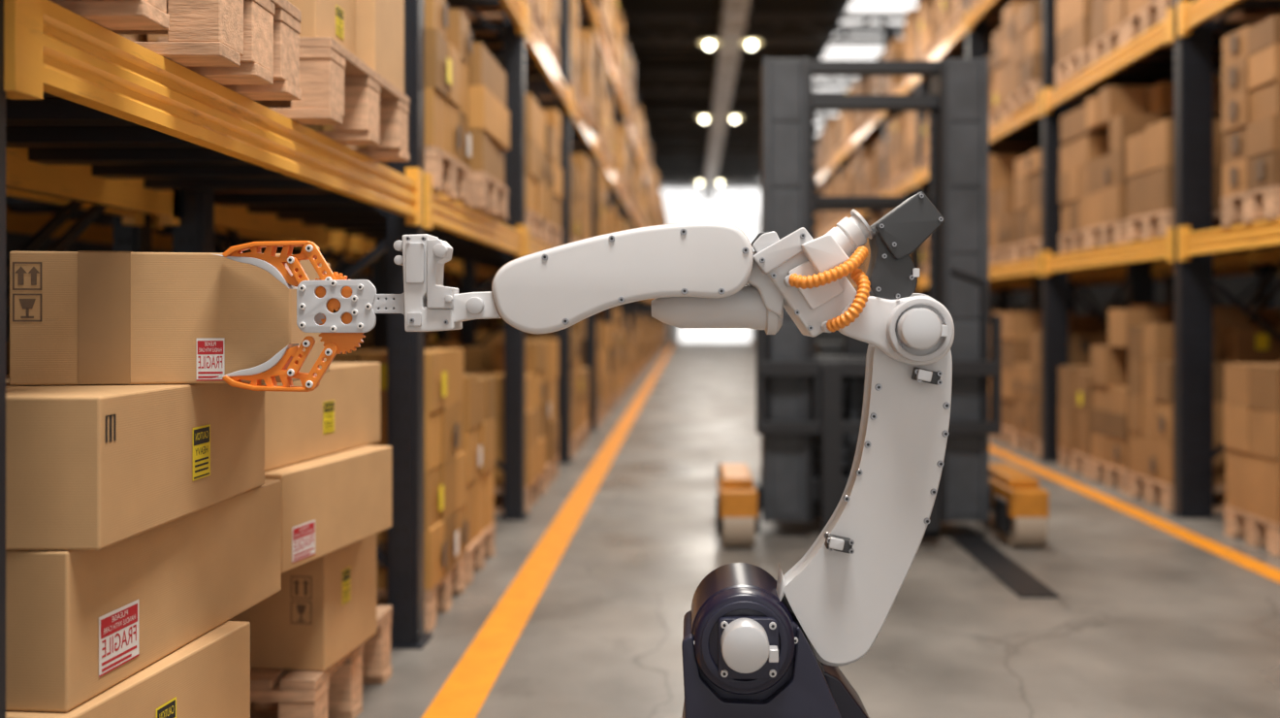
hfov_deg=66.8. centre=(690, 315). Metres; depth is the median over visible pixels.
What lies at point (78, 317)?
cardboard box
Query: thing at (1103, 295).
wall
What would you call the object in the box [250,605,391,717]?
wooden pallet
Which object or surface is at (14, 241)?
wall
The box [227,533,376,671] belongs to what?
cardboard box
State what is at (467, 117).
stacked cardboard boxes
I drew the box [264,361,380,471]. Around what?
cardboard box
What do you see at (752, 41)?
pendant lamp
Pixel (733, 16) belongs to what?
ventilation duct
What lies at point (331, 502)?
cardboard box
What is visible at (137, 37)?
cardboard box
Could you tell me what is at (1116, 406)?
stacked cardboard boxes
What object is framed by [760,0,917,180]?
skylight
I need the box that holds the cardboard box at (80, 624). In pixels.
[5,479,281,711]
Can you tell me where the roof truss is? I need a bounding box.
[621,13,904,188]
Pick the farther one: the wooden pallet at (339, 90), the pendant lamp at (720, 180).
the pendant lamp at (720, 180)
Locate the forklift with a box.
[715,58,1049,546]
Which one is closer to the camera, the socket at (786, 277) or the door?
the socket at (786, 277)
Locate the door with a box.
[679,284,750,341]
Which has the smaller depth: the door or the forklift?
the forklift
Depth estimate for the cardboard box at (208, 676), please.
2.28 m
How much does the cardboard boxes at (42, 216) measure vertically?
6.900 m
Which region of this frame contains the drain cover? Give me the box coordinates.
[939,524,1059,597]
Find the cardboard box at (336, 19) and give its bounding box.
[147,0,355,56]
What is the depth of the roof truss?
29.94 m
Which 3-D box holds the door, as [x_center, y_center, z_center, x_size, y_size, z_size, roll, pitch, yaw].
[1.400,-0.600,54.875,4.000,4.200,0.130,0,0,0]
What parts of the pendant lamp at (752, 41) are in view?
bulb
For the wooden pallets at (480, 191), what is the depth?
7.36 m
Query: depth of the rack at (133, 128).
4.38 m
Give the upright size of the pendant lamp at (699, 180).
1.380 m
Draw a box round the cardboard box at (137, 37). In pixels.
[118,33,147,41]
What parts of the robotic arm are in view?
finger rail, finger rail, wrist knob, wrist knob, wrist panel, wrist knob, wrist arm, flange plate, wrist motor, arm, arm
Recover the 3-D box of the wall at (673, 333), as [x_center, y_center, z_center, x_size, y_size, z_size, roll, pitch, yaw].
[1.500,-3.100,55.080,21.000,9.200,0.240,0,0,0]
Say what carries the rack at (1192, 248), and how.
on the floor
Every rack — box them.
[0,0,667,717]
[759,0,1279,517]
[989,146,1279,332]
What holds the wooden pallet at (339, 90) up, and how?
on the rack at (133, 128)
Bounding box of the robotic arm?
[210,192,954,717]
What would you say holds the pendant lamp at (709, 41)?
hanging from the ceiling
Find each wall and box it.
[5,231,487,339]
[660,179,761,341]
[989,273,1279,315]
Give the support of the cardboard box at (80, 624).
on the cardboard box at (208, 676)
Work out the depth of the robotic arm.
2.17 m
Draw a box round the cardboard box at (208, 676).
[5,620,250,717]
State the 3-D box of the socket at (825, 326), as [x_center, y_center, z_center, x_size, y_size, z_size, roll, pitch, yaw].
[0.304,0.025,2.163,0.026,0.026,0.075,0,0,0]
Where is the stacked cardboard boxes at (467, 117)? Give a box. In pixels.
[304,0,668,589]
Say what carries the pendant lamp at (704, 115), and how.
hanging from the ceiling
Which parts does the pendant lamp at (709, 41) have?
bulb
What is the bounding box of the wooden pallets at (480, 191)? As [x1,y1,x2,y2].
[218,0,667,632]
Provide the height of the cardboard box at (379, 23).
0.421 m
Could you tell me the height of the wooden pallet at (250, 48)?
0.250 m
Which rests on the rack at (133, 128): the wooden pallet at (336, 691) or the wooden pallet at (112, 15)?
the wooden pallet at (112, 15)
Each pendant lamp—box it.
[694,157,704,185]
[696,81,711,122]
[698,0,720,48]
[715,177,725,185]
[728,94,742,122]
[740,0,763,48]
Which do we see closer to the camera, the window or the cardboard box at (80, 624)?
the cardboard box at (80, 624)
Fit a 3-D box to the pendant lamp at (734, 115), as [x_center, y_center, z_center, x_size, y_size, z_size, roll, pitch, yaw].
[1.450,-7.010,31.700,0.540,1.380,0.540,0,0,0]
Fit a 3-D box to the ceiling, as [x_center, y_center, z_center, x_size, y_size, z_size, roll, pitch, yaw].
[1.500,-7.740,25.500,21.000,0.220,59.000,0,0,0]
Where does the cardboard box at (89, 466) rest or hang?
on the cardboard box at (80, 624)
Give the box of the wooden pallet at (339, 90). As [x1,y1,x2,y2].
[124,36,409,160]
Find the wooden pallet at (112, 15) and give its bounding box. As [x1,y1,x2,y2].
[49,0,169,30]
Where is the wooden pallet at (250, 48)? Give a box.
[5,0,301,99]
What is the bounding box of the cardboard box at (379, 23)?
[355,0,404,94]
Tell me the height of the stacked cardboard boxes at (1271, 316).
6.495 m
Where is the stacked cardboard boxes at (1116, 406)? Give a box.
[758,0,1279,523]
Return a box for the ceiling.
[616,0,904,179]
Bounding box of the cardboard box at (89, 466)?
[5,374,264,549]
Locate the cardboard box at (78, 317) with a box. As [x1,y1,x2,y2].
[9,250,329,384]
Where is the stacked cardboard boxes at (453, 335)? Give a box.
[5,318,488,374]
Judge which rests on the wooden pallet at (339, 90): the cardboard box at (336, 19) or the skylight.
the cardboard box at (336, 19)
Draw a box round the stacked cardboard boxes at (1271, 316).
[989,146,1279,332]
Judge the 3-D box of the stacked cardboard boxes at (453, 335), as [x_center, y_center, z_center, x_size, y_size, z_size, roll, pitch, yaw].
[-3.041,-1.959,9.966,1.085,6.515,21.738,0,0,0]
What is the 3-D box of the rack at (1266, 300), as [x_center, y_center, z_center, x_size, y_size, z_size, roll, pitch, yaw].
[5.457,-1.950,12.750,1.145,6.900,22.180,0,0,0]
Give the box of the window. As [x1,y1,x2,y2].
[660,188,761,250]
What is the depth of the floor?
5.06 m
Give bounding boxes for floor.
[356,341,1279,717]
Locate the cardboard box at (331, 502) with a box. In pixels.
[264,445,391,573]
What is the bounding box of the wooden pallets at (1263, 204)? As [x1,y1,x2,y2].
[814,0,1279,556]
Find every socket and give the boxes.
[783,274,790,287]
[820,320,831,332]
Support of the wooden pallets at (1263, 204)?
on the rack at (1192, 248)
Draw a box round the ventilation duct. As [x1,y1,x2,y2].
[703,0,750,199]

